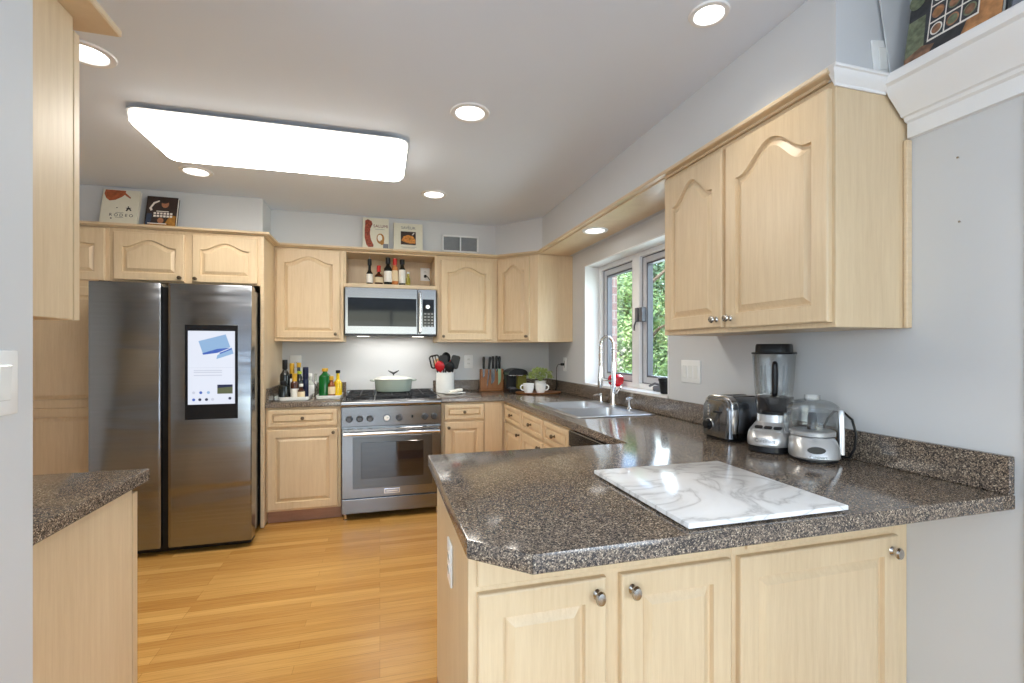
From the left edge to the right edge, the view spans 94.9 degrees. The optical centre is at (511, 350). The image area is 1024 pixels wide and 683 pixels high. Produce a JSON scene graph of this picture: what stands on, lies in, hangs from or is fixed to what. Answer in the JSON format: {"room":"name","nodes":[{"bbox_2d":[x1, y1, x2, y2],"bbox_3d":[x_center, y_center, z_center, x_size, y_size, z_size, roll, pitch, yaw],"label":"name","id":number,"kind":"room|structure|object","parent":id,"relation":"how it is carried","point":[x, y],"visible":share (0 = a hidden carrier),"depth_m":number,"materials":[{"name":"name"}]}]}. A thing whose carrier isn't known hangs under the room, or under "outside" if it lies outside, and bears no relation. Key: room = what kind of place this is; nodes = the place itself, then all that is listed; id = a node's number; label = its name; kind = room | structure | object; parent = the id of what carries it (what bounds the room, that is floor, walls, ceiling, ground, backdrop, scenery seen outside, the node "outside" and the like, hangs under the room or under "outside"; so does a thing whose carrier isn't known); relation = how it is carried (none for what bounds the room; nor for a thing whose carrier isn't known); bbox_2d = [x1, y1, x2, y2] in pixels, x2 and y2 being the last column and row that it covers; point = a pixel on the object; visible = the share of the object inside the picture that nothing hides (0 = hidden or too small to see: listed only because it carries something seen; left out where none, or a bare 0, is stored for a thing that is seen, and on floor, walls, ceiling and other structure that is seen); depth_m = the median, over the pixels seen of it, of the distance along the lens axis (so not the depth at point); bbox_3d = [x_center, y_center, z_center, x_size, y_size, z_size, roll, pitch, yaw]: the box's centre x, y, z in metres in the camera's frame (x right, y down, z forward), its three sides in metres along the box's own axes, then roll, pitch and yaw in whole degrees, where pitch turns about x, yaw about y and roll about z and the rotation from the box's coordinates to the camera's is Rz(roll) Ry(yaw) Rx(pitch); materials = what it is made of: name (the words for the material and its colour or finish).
{"room":"kitchen","nodes":[
{"label":"kitchen","id":0,"kind":"room"},
{"bbox_2d":[0,0,32,682],"bbox_3d":[-1.787,0.082,0.638,1.705,2.438,0.235,0,0,-16],"label":"wall partition","id":1,"kind":"structure","parent":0,"point":[16,16],"depth_m":0.93,"materials":[{"name":"paint"}]},
{"bbox_2d":[0,350,17,415],"bbox_3d":[-0.968,0.063,0.895,0.010,0.124,0.075,0,0,-16],"label":"light switch","id":2,"kind":"object","parent":1,"relation":"attached to","point":[8,358],"visible":1,"depth_m":0.90,"materials":[{"name":"white plastic"}]},
{"bbox_2d":[33,0,78,319],"bbox_3d":[-1.866,-0.456,0.870,1.638,0.762,0.252,0,0,-16],"label":"upper cabinet","id":3,"kind":"object","parent":1,"relation":"attached to","point":[55,42],"visible":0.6,"depth_m":1.12,"materials":[{"name":"brown wood"}]},
{"bbox_2d":[57,0,121,36],"bbox_3d":[-1.835,-0.849,0.895,1.712,0.021,0.284,0,0,-16],"label":"trim","id":4,"kind":"structure","parent":3,"relation":"on","point":[89,16],"depth_m":1.19,"materials":[{"name":"brown wood"}]},
{"bbox_2d":[137,507,436,682],"bbox_3d":[-0.875,1.326,1.886,4.336,0.050,5.004,0,0,-16],"label":"floor","id":5,"kind":"structure","parent":0,"point":[323,600],"depth_m":2.41,"materials":[{"name":"brown wood"}]},
{"bbox_2d":[33,226,109,474],"bbox_3d":[-3.102,0.238,3.387,0.639,2.126,0.690,0,0,-16],"label":"pantry cabinet","id":6,"kind":"object","parent":5,"relation":"on","point":[60,347],"visible":0.29,"depth_m":3.08,"materials":[{"name":"brown wood"}]},
{"bbox_2d":[33,490,136,682],"bbox_3d":[-1.909,0.864,1.017,1.635,0.874,0.558,0,0,-16],"label":"base cabinet","id":7,"kind":"object","parent":5,"relation":"on","point":[85,572],"visible":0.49,"depth_m":1.26,"materials":[{"name":"brown wood"}]},
{"bbox_2d":[33,469,149,544],"bbox_3d":[-1.903,0.407,1.033,1.654,0.040,0.586,0,0,-16],"label":"countertop","id":8,"kind":"structure","parent":7,"relation":"on","point":[59,500],"depth_m":1.29,"materials":[{"name":"stone"}]},
{"bbox_2d":[88,280,259,553],"bbox_3d":[-2.267,0.432,3.414,0.891,1.738,0.920,0,0,-16],"label":"refrigerator","id":9,"kind":"object","parent":5,"relation":"on","point":[174,369],"visible":0.9,"depth_m":2.99,"materials":[{"name":"silver metal"}]},
{"bbox_2d":[110,227,281,527],"bbox_3d":[-2.338,0.232,3.589,0.939,2.114,0.729,0,0,-16],"label":"tall cabinet","id":10,"kind":"object","parent":5,"relation":"on","point":[136,255],"visible":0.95,"depth_m":3.32,"materials":[{"name":"brown wood"}]},
{"bbox_2d":[266,406,341,522],"bbox_3d":[-1.641,0.864,3.812,0.521,0.874,0.672,0,0,-16],"label":"base cabinet","id":11,"kind":"object","parent":5,"relation":"on","point":[303,444],"visible":0.98,"depth_m":3.53,"materials":[{"name":"brown wood"}]},
{"bbox_2d":[265,382,345,407],"bbox_3d":[-1.645,0.356,3.826,0.520,0.142,0.648,0,0,-16],"label":"countertop","id":12,"kind":"structure","parent":11,"relation":"on","point":[271,392],"depth_m":3.54,"materials":[{"name":"stone"}]},
{"bbox_2d":[278,394,312,400],"bbox_3d":[-1.695,0.371,3.699,0.216,0.030,0.284,0,0,-16],"label":"serving tray","id":13,"kind":"object","parent":12,"relation":"on","point":[310,395],"visible":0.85,"depth_m":3.57,"materials":[{"name":"white ceramic"}]},
{"bbox_2d":[278,381,288,398],"bbox_3d":[-1.752,0.305,3.606,0.072,0.138,0.072,0,0,-16],"label":"bottle","id":14,"kind":"object","parent":13,"relation":"on","point":[283,388],"visible":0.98,"depth_m":3.58,"materials":[{"name":"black glass"}]},
{"bbox_2d":[280,360,289,396],"bbox_3d":[-1.793,0.225,3.713,0.074,0.298,0.074,0,0,-16],"label":"bottle","id":15,"kind":"object","parent":13,"relation":"on","point":[284,376],"visible":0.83,"depth_m":3.69,"materials":[{"name":"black glass"}]},
{"bbox_2d":[291,373,298,396],"bbox_3d":[-1.681,0.278,3.636,0.058,0.193,0.058,0,0,-16],"label":"bottle","id":16,"kind":"object","parent":13,"relation":"on","point":[294,384],"visible":0.78,"depth_m":3.62,"materials":[{"name":"brown glass"}]},
{"bbox_2d":[297,384,304,396],"bbox_3d":[-1.627,0.318,3.630,0.054,0.113,0.054,0,0,-16],"label":"bottle","id":17,"kind":"object","parent":13,"relation":"on","point":[301,392],"visible":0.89,"depth_m":3.61,"materials":[{"name":"beige glass"}]},
{"bbox_2d":[303,367,308,396],"bbox_3d":[-1.648,0.255,3.754,0.044,0.238,0.044,0,0,-16],"label":"bottle","id":18,"kind":"object","parent":13,"relation":"on","point":[305,369],"visible":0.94,"depth_m":3.74,"materials":[{"name":"blue glass"}]},
{"bbox_2d":[316,392,343,399],"bbox_3d":[-1.476,0.371,3.818,0.192,0.030,0.294,0,0,-16],"label":"serving tray","id":19,"kind":"object","parent":12,"relation":"on","point":[318,397],"visible":0.71,"depth_m":3.69,"materials":[{"name":"white ceramic"}]},
{"bbox_2d":[319,368,330,395],"bbox_3d":[-1.505,0.260,3.784,0.094,0.228,0.094,0,0,-16],"label":"bottle","id":20,"kind":"object","parent":19,"relation":"on","point":[324,380],"visible":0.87,"depth_m":3.75,"materials":[{"name":"green glass"}]},
{"bbox_2d":[328,376,334,395],"bbox_3d":[-1.435,0.290,3.741,0.056,0.168,0.056,0,0,-16],"label":"bottle","id":21,"kind":"object","parent":19,"relation":"on","point":[331,386],"visible":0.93,"depth_m":3.72,"materials":[{"name":"orange glass"}]},
{"bbox_2d":[334,370,341,394],"bbox_3d":[-1.400,0.268,3.782,0.064,0.213,0.064,0,0,-16],"label":"bottle","id":22,"kind":"object","parent":19,"relation":"on","point":[338,383],"visible":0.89,"depth_m":3.76,"materials":[{"name":"yellow glass"}]},
{"bbox_2d":[341,388,440,520],"bbox_3d":[-1.010,0.828,3.947,0.756,0.946,0.743,0,0,-16],"label":"range","id":23,"kind":"object","parent":5,"relation":"on","point":[387,439],"visible":0.91,"depth_m":3.64,"materials":[{"name":"silver metal"}]},
{"bbox_2d":[342,393,439,400],"bbox_3d":[-1.023,0.390,3.995,0.756,0.011,0.645,0,0,-16],"label":"cooktop","id":24,"kind":"object","parent":23,"relation":"in","point":[402,396],"depth_m":3.74,"materials":[{"name":"black metal"}]},
{"bbox_2d":[370,370,416,392],"bbox_3d":[-1.012,0.263,4.016,0.390,0.183,0.253,0,0,-16],"label":"cooking pot","id":25,"kind":"object","parent":23,"relation":"on","point":[393,383],"visible":1,"depth_m":3.92,"materials":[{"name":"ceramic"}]},
{"bbox_2d":[441,401,505,453],"bbox_3d":[-0.391,0.864,4.163,0.540,0.874,0.672,0,0,-16],"label":"base cabinet","id":26,"kind":"object","parent":5,"relation":"on","point":[466,427],"visible":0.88,"depth_m":3.87,"materials":[{"name":"brown wood"}]},
{"bbox_2d":[428,378,1014,574],"bbox_3d":[0.152,0.356,2.794,1.463,0.142,3.606,0,0,-16],"label":"countertop","id":27,"kind":"structure","parent":26,"relation":"on","point":[541,510],"depth_m":1.29,"materials":[{"name":"stone"}]},
{"bbox_2d":[436,372,454,392],"bbox_3d":[-0.612,0.294,4.305,0.174,0.184,0.174,0,0,-16],"label":"utensil crock","id":28,"kind":"object","parent":27,"relation":"on","point":[444,381],"visible":0.87,"depth_m":4.23,"materials":[{"name":"white ceramic"}]},
{"bbox_2d":[435,361,443,372],"bbox_3d":[-0.649,0.232,4.256,0.087,0.271,0.042,0,0,-32],"label":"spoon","id":29,"kind":"object","parent":28,"relation":"in","point":[439,365],"visible":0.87,"depth_m":4.24,"materials":[{"name":"plastic"}]},
{"bbox_2d":[445,361,453,372],"bbox_3d":[-0.569,0.235,4.260,0.086,0.265,0.047,0,0,22],"label":"spoon","id":30,"kind":"object","parent":28,"relation":"in","point":[449,366],"visible":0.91,"depth_m":4.25,"materials":[{"name":"plastic"}]},
{"bbox_2d":[451,355,459,371],"bbox_3d":[-0.534,0.206,4.324,0.117,0.324,0.014,0,0,-13],"label":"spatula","id":31,"kind":"object","parent":28,"relation":"in","point":[455,359],"visible":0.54,"depth_m":4.33,"materials":[{"name":"black plastic"}]},
{"bbox_2d":[479,369,503,390],"bbox_3d":[-0.194,0.284,4.472,0.232,0.205,0.085,0,0,-16],"label":"knife block","id":32,"kind":"object","parent":27,"relation":"on","point":[494,386],"visible":0.85,"depth_m":4.45,"materials":[{"name":"brown wood"}]},
{"bbox_2d":[491,356,494,383],"bbox_3d":[-0.180,0.192,4.449,0.036,0.267,0.020,0,0,-16],"label":"knife","id":33,"kind":"object","parent":32,"relation":"attached to","point":[492,369],"visible":1,"depth_m":4.44,"materials":[{"name":"silver metal"}]},
{"bbox_2d":[498,356,500,384],"bbox_3d":[-0.119,0.195,4.466,0.028,0.273,0.020,0,0,-16],"label":"knife","id":34,"kind":"object","parent":32,"relation":"attached to","point":[499,357],"visible":1,"depth_m":4.46,"materials":[{"name":"black plastic"}]},
{"bbox_2d":[503,368,527,392],"bbox_3d":[0.032,0.278,4.370,0.182,0.218,0.202,0,0,-16],"label":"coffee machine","id":35,"kind":"object","parent":27,"relation":"on","point":[514,378],"visible":0.89,"depth_m":4.32,"materials":[{"name":"black plastic"}]},
{"bbox_2d":[515,390,560,394],"bbox_3d":[0.235,0.380,4.210,0.420,0.014,0.302,0,0,-16],"label":"wooden tray","id":36,"kind":"object","parent":27,"relation":"on","point":[534,391],"visible":0.83,"depth_m":4.14,"materials":[{"name":"brown wood"}]},
{"bbox_2d":[520,383,533,392],"bbox_3d":[0.138,0.335,4.125,0.114,0.085,0.101,0,0,17],"label":"mug","id":37,"kind":"object","parent":36,"relation":"on","point":[528,387],"visible":0.98,"depth_m":4.09,"materials":[{"name":"white ceramic"}]},
{"bbox_2d":[526,367,553,382],"bbox_3d":[0.254,0.261,4.250,0.264,0.232,0.180,0,0,-16],"label":"potted plant","id":38,"kind":"object","parent":36,"relation":"on","point":[536,370],"visible":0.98,"depth_m":4.22,"materials":[{"name":"green plant"}]},
{"bbox_2d":[535,383,548,392],"bbox_3d":[0.255,0.335,4.131,0.101,0.085,0.114,0,0,-33],"label":"mug","id":39,"kind":"object","parent":36,"relation":"on","point":[540,387],"visible":0.96,"depth_m":4.10,"materials":[{"name":"white ceramic"}]},
{"bbox_2d":[533,401,654,417],"bbox_3d":[0.503,0.473,3.102,0.523,0.185,0.796,0,0,-16],"label":"sink","id":40,"kind":"object","parent":27,"relation":"in","point":[575,409],"visible":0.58,"depth_m":3.10,"materials":[{"name":"silver metal"}]},
{"bbox_2d":[598,335,621,405],"bbox_3d":[0.679,0.137,3.229,0.171,0.487,0.095,0,0,27],"label":"faucet","id":41,"kind":"object","parent":27,"relation":"on","point":[613,392],"visible":1,"depth_m":3.23,"materials":[{"name":"silver metal"}]},
{"bbox_2d":[594,461,847,528],"bbox_3d":[0.532,0.378,1.286,0.455,0.017,0.465,0,0,-16],"label":"marble board","id":42,"kind":"object","parent":27,"relation":"on","point":[710,493],"visible":1,"depth_m":1.21,"materials":[{"name":"white stone"}]},
{"bbox_2d":[702,394,756,441],"bbox_3d":[0.967,0.292,2.061,0.238,0.190,0.170,0,0,-16],"label":"toaster","id":43,"kind":"object","parent":27,"relation":"on","point":[727,417],"visible":0.91,"depth_m":1.99,"materials":[{"name":"silver metal"}]},
{"bbox_2d":[747,344,796,453],"bbox_3d":[1.020,0.181,1.848,0.149,0.411,0.246,0,0,39],"label":"blender","id":44,"kind":"object","parent":27,"relation":"on","point":[770,434],"visible":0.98,"depth_m":1.82,"materials":[{"name":"silver plastic"}]},
{"bbox_2d":[786,398,844,463],"bbox_3d":[1.071,0.274,1.675,0.179,0.226,0.179,0,0,-24],"label":"food processor","id":45,"kind":"object","parent":27,"relation":"on","point":[811,443],"visible":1,"depth_m":1.63,"materials":[{"name":"silver plastic"}]},
{"bbox_2d":[787,410,836,437],"bbox_3d":[1.065,0.259,1.681,0.180,0.091,0.160,0,0,-16],"label":"bowl","id":46,"kind":"object","parent":45,"relation":"on","point":[811,431],"depth_m":1.67,"materials":[{"name":"clear plastic"}]},
{"bbox_2d":[822,411,857,458],"bbox_3d":[1.179,0.302,1.728,0.017,0.168,0.178,0,0,-16],"label":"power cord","id":47,"kind":"object","parent":27,"relation":"on","point":[832,412],"visible":0.73,"depth_m":1.66,"materials":[{"name":"black plastic"}]},
{"bbox_2d":[505,402,523,449],"bbox_3d":[0.287,0.864,3.779,0.662,0.874,0.490,0,0,-16],"label":"base cabinet","id":48,"kind":"object","parent":5,"relation":"on","point":[513,414],"visible":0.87,"depth_m":3.68,"materials":[{"name":"brown wood"}]},
{"bbox_2d":[522,410,544,448],"bbox_3d":[0.418,0.864,3.315,0.662,0.874,0.471,0,0,-16],"label":"base cabinet","id":49,"kind":"object","parent":5,"relation":"on","point":[532,424],"visible":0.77,"depth_m":3.22,"materials":[{"name":"brown wood"}]},
{"bbox_2d":[544,418,570,447],"bbox_3d":[0.541,0.864,2.877,0.662,0.874,0.437,0,0,-16],"label":"base cabinet","id":50,"kind":"object","parent":5,"relation":"on","point":[555,434],"visible":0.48,"depth_m":2.79,"materials":[{"name":"brown wood"}]},
{"bbox_2d":[437,488,730,682],"bbox_3d":[0.179,0.864,1.508,0.754,0.874,0.683,0,0,-16],"label":"base cabinet","id":51,"kind":"object","parent":5,"relation":"on","point":[663,619],"visible":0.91,"depth_m":1.22,"materials":[{"name":"brown wood"}]},
{"bbox_2d":[447,536,451,587],"bbox_3d":[-0.186,0.629,1.397,0.008,0.125,0.075,0,0,-16],"label":"wall outlet","id":52,"kind":"object","parent":51,"relation":"attached to","point":[449,545],"visible":1,"depth_m":1.38,"materials":[{"name":"white plastic"}]},
{"bbox_2d":[569,429,605,446],"bbox_3d":[0.677,0.854,2.370,0.674,0.854,0.607,0,0,-16],"label":"dishwasher","id":53,"kind":"object","parent":5,"relation":"on","point":[576,438],"visible":0.09,"depth_m":2.42,"materials":[{"name":"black metal"}]},
{"bbox_2d":[731,524,906,682],"bbox_3d":[0.869,0.864,1.702,0.675,0.874,0.683,0,0,-16],"label":"base cabinet","id":54,"kind":"object","parent":5,"relation":"on","point":[832,608],"visible":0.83,"depth_m":1.40,"materials":[{"name":"brown wood"}]},
{"bbox_2d":[308,373,313,395],"bbox_3d":[-1.704,0.292,3.967,0.070,0.188,0.070,0,0,-16],"label":"bottle","id":55,"kind":"object","parent":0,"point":[311,384],"visible":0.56,"depth_m":3.95,"materials":[{"name":"glass"}]},
{"bbox_2d":[344,251,436,290],"bbox_3d":[-1.067,-0.674,4.154,0.767,0.303,0.328,0,0,-16],"label":"upper cabinet","id":56,"kind":"object","parent":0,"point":[355,262],"visible":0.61,"depth_m":4.21,"materials":[{"name":"brown wood"}]},
{"bbox_2d":[366,257,372,283],"bbox_3d":[-1.212,-0.680,4.001,0.054,0.243,0.054,0,0,-16],"label":"bottle","id":57,"kind":"object","parent":56,"relation":"on","point":[369,275],"visible":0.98,"depth_m":3.99,"materials":[{"name":"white glass"}]},
{"bbox_2d":[375,265,382,283],"bbox_3d":[-1.139,-0.640,4.022,0.070,0.163,0.070,0,0,-16],"label":"bottle","id":58,"kind":"object","parent":56,"relation":"on","point":[378,277],"visible":0.98,"depth_m":4.00,"materials":[{"name":"brown glass"}]},
{"bbox_2d":[384,257,391,283],"bbox_3d":[-1.066,-0.676,4.042,0.070,0.236,0.070,0,0,-16],"label":"bottle","id":59,"kind":"object","parent":56,"relation":"on","point":[387,270],"visible":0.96,"depth_m":4.02,"materials":[{"name":"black glass"}]},
{"bbox_2d":[346,283,434,289],"bbox_3d":[-1.066,-0.540,4.148,0.731,0.036,0.316,0,0,-16],"label":"shelf","id":60,"kind":"object","parent":56,"relation":"attached to","point":[417,287],"depth_m":3.99,"materials":[{"name":"brown wood"}]},
{"bbox_2d":[392,258,397,284],"bbox_3d":[-1.010,-0.674,4.058,0.054,0.230,0.054,0,0,-16],"label":"bottle","id":61,"kind":"object","parent":56,"relation":"on","point":[394,268],"visible":0.94,"depth_m":4.04,"materials":[{"name":"glass"}]},
{"bbox_2d":[399,259,405,284],"bbox_3d":[-0.952,-0.671,4.074,0.058,0.225,0.058,0,0,-16],"label":"bottle","id":62,"kind":"object","parent":56,"relation":"on","point":[402,272],"visible":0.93,"depth_m":4.05,"materials":[{"name":"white glass"}]},
{"bbox_2d":[420,268,429,280],"bbox_3d":[-0.810,-0.704,4.380,0.085,0.120,0.008,0,0,-16],"label":"wall outlet","id":63,"kind":"object","parent":56,"relation":"attached to","point":[423,271],"visible":0.98,"depth_m":4.38,"materials":[{"name":"white plastic"}]},
{"bbox_2d":[282,336,548,393],"bbox_3d":[-1.538,0.082,4.246,4.336,2.438,0.100,0,0,-16],"label":"wall","id":64,"kind":"structure","parent":0,"point":[359,360],"depth_m":4.33,"materials":[{"name":"paint"}]},
{"bbox_2d":[290,355,300,372],"bbox_3d":[-1.882,0.131,4.093,0.090,0.170,0.008,0,0,-16],"label":"wall outlet","id":65,"kind":"object","parent":64,"relation":"attached to","point":[295,359],"visible":0.71,"depth_m":4.09,"materials":[{"name":"white plastic"}]},
{"bbox_2d":[274,247,345,341],"bbox_3d":[-1.683,-0.448,3.956,0.522,0.755,0.376,0,0,-16],"label":"upper cabinet","id":66,"kind":"object","parent":64,"relation":"attached to","point":[309,290],"visible":0.98,"depth_m":3.81,"materials":[{"name":"brown wood"}]},
{"bbox_2d":[345,287,435,336],"bbox_3d":[-1.053,-0.318,4.100,0.742,0.399,0.436,0,0,-16],"label":"microwave","id":67,"kind":"object","parent":64,"relation":"attached to","point":[369,312],"visible":1,"depth_m":3.93,"materials":[{"name":"silver metal"}]},
{"bbox_2d":[433,256,497,342],"bbox_3d":[-0.429,-0.448,4.309,0.544,0.755,0.376,0,0,-16],"label":"upper cabinet","id":68,"kind":"object","parent":64,"relation":"attached to","point":[467,287],"visible":0.99,"depth_m":4.16,"materials":[{"name":"brown wood"}]},
{"bbox_2d":[464,355,472,367],"bbox_3d":[-0.416,0.111,4.505,0.085,0.125,0.008,0,0,-16],"label":"wall outlet","id":69,"kind":"object","parent":64,"relation":"attached to","point":[468,359],"visible":1,"depth_m":4.50,"materials":[{"name":"white plastic"}]},
{"bbox_2d":[494,254,572,342],"bbox_3d":[0.157,-0.448,4.353,0.612,0.755,0.608,0,0,-16],"label":"upper cabinet","id":70,"kind":"object","parent":64,"relation":"attached to","point":[535,292],"visible":0.99,"depth_m":4.11,"materials":[{"name":"brown wood"}]},
{"bbox_2d":[73,0,806,225],"bbox_3d":[-0.239,-1.162,-0.377,4.336,0.050,9.704,0,0,-16],"label":"ceiling","id":71,"kind":"structure","parent":0,"point":[566,87],"depth_m":2.01,"materials":[{"name":"paint"}]},
{"bbox_2d":[79,39,117,68],"bbox_3d":[-1.631,-1.134,1.801,0.188,0.007,0.188,0,0,-16],"label":"recessed light","id":72,"kind":"object","parent":71,"relation":"in","point":[90,54],"visible":0.62,"depth_m":1.82,"materials":[{"name":"white paint"}]},
{"bbox_2d":[178,166,213,176],"bbox_3d":[-2.010,-1.134,2.992,0.188,0.007,0.188,0,0,-16],"label":"recessed light","id":73,"kind":"object","parent":71,"relation":"in","point":[189,170],"visible":1,"depth_m":2.98,"materials":[{"name":"white glass"}]},
{"bbox_2d":[126,107,407,181],"bbox_3d":[-1.234,-1.092,2.562,1.286,0.090,0.516,0,0,-16],"label":"fluorescent fixture","id":74,"kind":"object","parent":71,"relation":"attached to","point":[181,136],"visible":1,"depth_m":2.43,"materials":[{"name":"white paint"}]},
{"bbox_2d":[421,190,446,198],"bbox_3d":[-0.570,-1.134,3.432,0.188,0.007,0.188,0,0,-16],"label":"recessed light","id":75,"kind":"object","parent":71,"relation":"in","point":[432,194],"visible":1,"depth_m":3.42,"materials":[{"name":"white glass"}]},
{"bbox_2d":[450,102,489,122],"bbox_3d":[-0.201,-1.134,2.251,0.188,0.007,0.188,0,0,-16],"label":"recessed light","id":76,"kind":"object","parent":71,"relation":"in","point":[469,112],"visible":1,"depth_m":2.24,"materials":[{"name":"white paint"}]},
{"bbox_2d":[688,0,729,27],"bbox_3d":[0.666,-1.134,1.589,0.132,0.007,0.132,0,0,-16],"label":"recessed light","id":77,"kind":"object","parent":71,"relation":"in","point":[709,13],"visible":1,"depth_m":1.58,"materials":[{"name":"white paint"}]},
{"bbox_2d":[79,0,884,255],"bbox_3d":[-1.121,-0.982,2.576,4.036,0.309,3.342,0,0,-16],"label":"wall","id":78,"kind":"structure","parent":0,"point":[818,34],"depth_m":2.42,"materials":[{"name":"paint"}]},
{"bbox_2d":[79,68,830,258],"bbox_3d":[-1.085,-0.839,2.445,4.034,0.025,3.086,0,0,-16],"label":"trim","id":79,"kind":"structure","parent":78,"relation":"attached to","point":[647,199],"depth_m":2.91,"materials":[{"name":"brown wood"}]},
{"bbox_2d":[99,189,142,223],"bbox_3d":[-2.692,-0.977,3.237,0.218,0.263,0.088,0,0,-16],"label":"cookbook","id":80,"kind":"object","parent":79,"relation":"on","point":[117,206],"visible":0.95,"depth_m":3.23,"materials":[{"name":"beige paper"}]},
{"bbox_2d":[104,189,130,199],"bbox_3d":[-2.715,-1.064,3.239,0.157,0.080,0.020,0,0,-16],"label":"picture","id":81,"kind":"object","parent":80,"relation":"attached to","point":[109,194],"depth_m":3.24,"materials":[{"name":"paper"}]},
{"bbox_2d":[144,196,179,225],"bbox_3d":[-2.456,-0.962,3.302,0.188,0.235,0.086,0,0,-16],"label":"cookbook","id":82,"kind":"object","parent":79,"relation":"on","point":[164,211],"visible":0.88,"depth_m":3.29,"materials":[{"name":"black paper"}]},
{"bbox_2d":[362,217,388,248],"bbox_3d":[-1.157,-0.985,3.991,0.214,0.272,0.059,0,0,-16],"label":"cookbook","id":83,"kind":"object","parent":79,"relation":"on","point":[375,232],"visible":0.98,"depth_m":3.98,"materials":[{"name":"beige paper"}]},
{"bbox_2d":[394,223,422,249],"bbox_3d":[-0.897,-0.971,4.063,0.243,0.246,0.058,0,0,-16],"label":"cookbook","id":84,"kind":"object","parent":79,"relation":"on","point":[406,236],"visible":0.98,"depth_m":4.05,"materials":[{"name":"beige paper"}]},
{"bbox_2d":[401,231,415,244],"bbox_3d":[-0.893,-0.963,4.050,0.127,0.116,0.017,0,0,-16],"label":"picture","id":85,"kind":"object","parent":84,"relation":"attached to","point":[407,237],"depth_m":4.05,"materials":[{"name":"orange paper"}]},
{"bbox_2d":[442,234,478,253],"bbox_3d":[-0.462,-0.949,4.214,0.330,0.150,0.012,0,0,-16],"label":"air vent","id":86,"kind":"object","parent":78,"relation":"in","point":[450,243],"visible":1,"depth_m":4.21,"materials":[{"name":"white metal"}]},
{"bbox_2d":[582,227,607,233],"bbox_3d":[0.573,-0.823,3.246,0.179,0.007,0.179,0,0,-16],"label":"recessed light","id":87,"kind":"object","parent":78,"relation":"attached to","point":[592,230],"visible":1,"depth_m":3.23,"materials":[{"name":"white paint"}]},
{"bbox_2d":[870,40,888,72],"bbox_3d":[1.161,-0.914,1.476,0.086,0.123,0.010,0,0,-16],"label":"wall outlet","id":88,"kind":"object","parent":78,"relation":"attached to","point":[878,48],"visible":0.7,"depth_m":1.47,"materials":[{"name":"white plastic"}]},
{"bbox_2d":[825,0,1023,138],"bbox_3d":[1.422,-0.763,0.353,0.343,0.177,2.310,0,0,-16],"label":"trim","id":89,"kind":"structure","parent":78,"relation":"attached to","point":[981,68],"depth_m":1.33,"materials":[{"name":"white paint"}]},
{"bbox_2d":[879,0,909,72],"bbox_3d":[1.204,-0.982,1.481,0.130,0.260,0.004,0,0,-16],"label":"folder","id":90,"kind":"object","parent":89,"relation":"on","point":[895,14],"visible":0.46,"depth_m":1.48,"materials":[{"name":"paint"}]},
{"bbox_2d":[903,0,1008,65],"bbox_3d":[1.254,-0.993,1.329,0.070,0.289,0.240,0,0,-16],"label":"cookbook","id":91,"kind":"object","parent":89,"relation":"on","point":[933,23],"visible":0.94,"depth_m":1.34,"materials":[{"name":"paper"}]},
{"bbox_2d":[612,276,616,371],"bbox_3d":[1.243,0.001,2.427,0.145,3.800,10.000,0,0,-16],"label":"wall","id":92,"kind":"structure","parent":0,"point":[614,279],"depth_m":3.96,"materials":[{"name":"red brick"}]},
{"bbox_2d":[549,0,1023,682],"bbox_3d":[1.725,0.082,0.175,0.145,2.438,9.504,0,0,-16],"label":"wall","id":93,"kind":"structure","parent":0,"point":[955,377],"depth_m":1.42,"materials":[{"name":"paint"}]},
{"bbox_2d":[585,233,668,397],"bbox_3d":[0.861,-0.206,3.358,0.208,0.981,1.174,0,0,-16],"label":"window","id":94,"kind":"structure","parent":93,"relation":"in","point":[640,258],"depth_m":3.42,"materials":[{"name":"white paint"}]},
{"bbox_2d":[608,372,623,385],"bbox_3d":[0.774,0.212,3.510,0.122,0.116,0.122,0,0,-16],"label":"ornament","id":95,"kind":"object","parent":94,"relation":"on","point":[619,379],"visible":0.67,"depth_m":3.46,"materials":[{"name":"ceramic"}]},
{"bbox_2d":[658,378,667,393],"bbox_3d":[0.951,0.221,2.901,0.096,0.098,0.096,0,0,-16],"label":"pot","id":96,"kind":"object","parent":94,"relation":"on","point":[663,382],"visible":0.62,"depth_m":2.87,"materials":[{"name":"black plastic"}]},
{"bbox_2d":[681,360,700,383],"bbox_3d":[0.973,0.118,2.565,0.010,0.124,0.163,0,0,-16],"label":"light switch","id":97,"kind":"object","parent":93,"relation":"attached to","point":[690,369],"visible":1,"depth_m":2.55,"materials":[{"name":"white plastic"}]},
{"bbox_2d":[433,378,1014,494],"bbox_3d":[0.301,0.336,2.836,1.155,0.102,3.606,0,0,-16],"label":"backsplash","id":98,"kind":"structure","parent":93,"relation":"attached to","point":[994,472],"depth_m":1.52,"materials":[{"name":"stone"}]},
{"bbox_2d":[665,82,911,335],"bbox_3d":[0.986,-0.448,1.889,0.350,0.755,0.908,0,0,-16],"label":"upper cabinet","id":99,"kind":"object","parent":93,"relation":"attached to","point":[801,222],"visible":0.99,"depth_m":1.54,"materials":[{"name":"brown wood"}]},
{"label":"outside","id":100,"kind":"structure","parent":0,"visible":0},
{"bbox_3d":[18.158,1.926,12.892,38.064,0.050,65.000,0,0,-16],"label":"ground","id":101,"kind":"structure","parent":100,"visible":0},
{"bbox_2d":[617,261,666,345],"bbox_3d":[3.856,-1.092,14.483,3.620,5.992,3.874,0,0,43],"label":"tree","id":102,"kind":"object","parent":101,"relation":"on","point":[660,283],"visible":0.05,"depth_m":13.33,"materials":[{"name":"green plant"}]},
{"bbox_2d":[617,269,667,376],"bbox_3d":[2.641,-0.125,9.862,2.380,4.061,2.274,0,0,-16],"label":"tree","id":103,"kind":"object","parent":101,"relation":"on","point":[624,303],"visible":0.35,"depth_m":9.45,"materials":[{"name":"green plant"}]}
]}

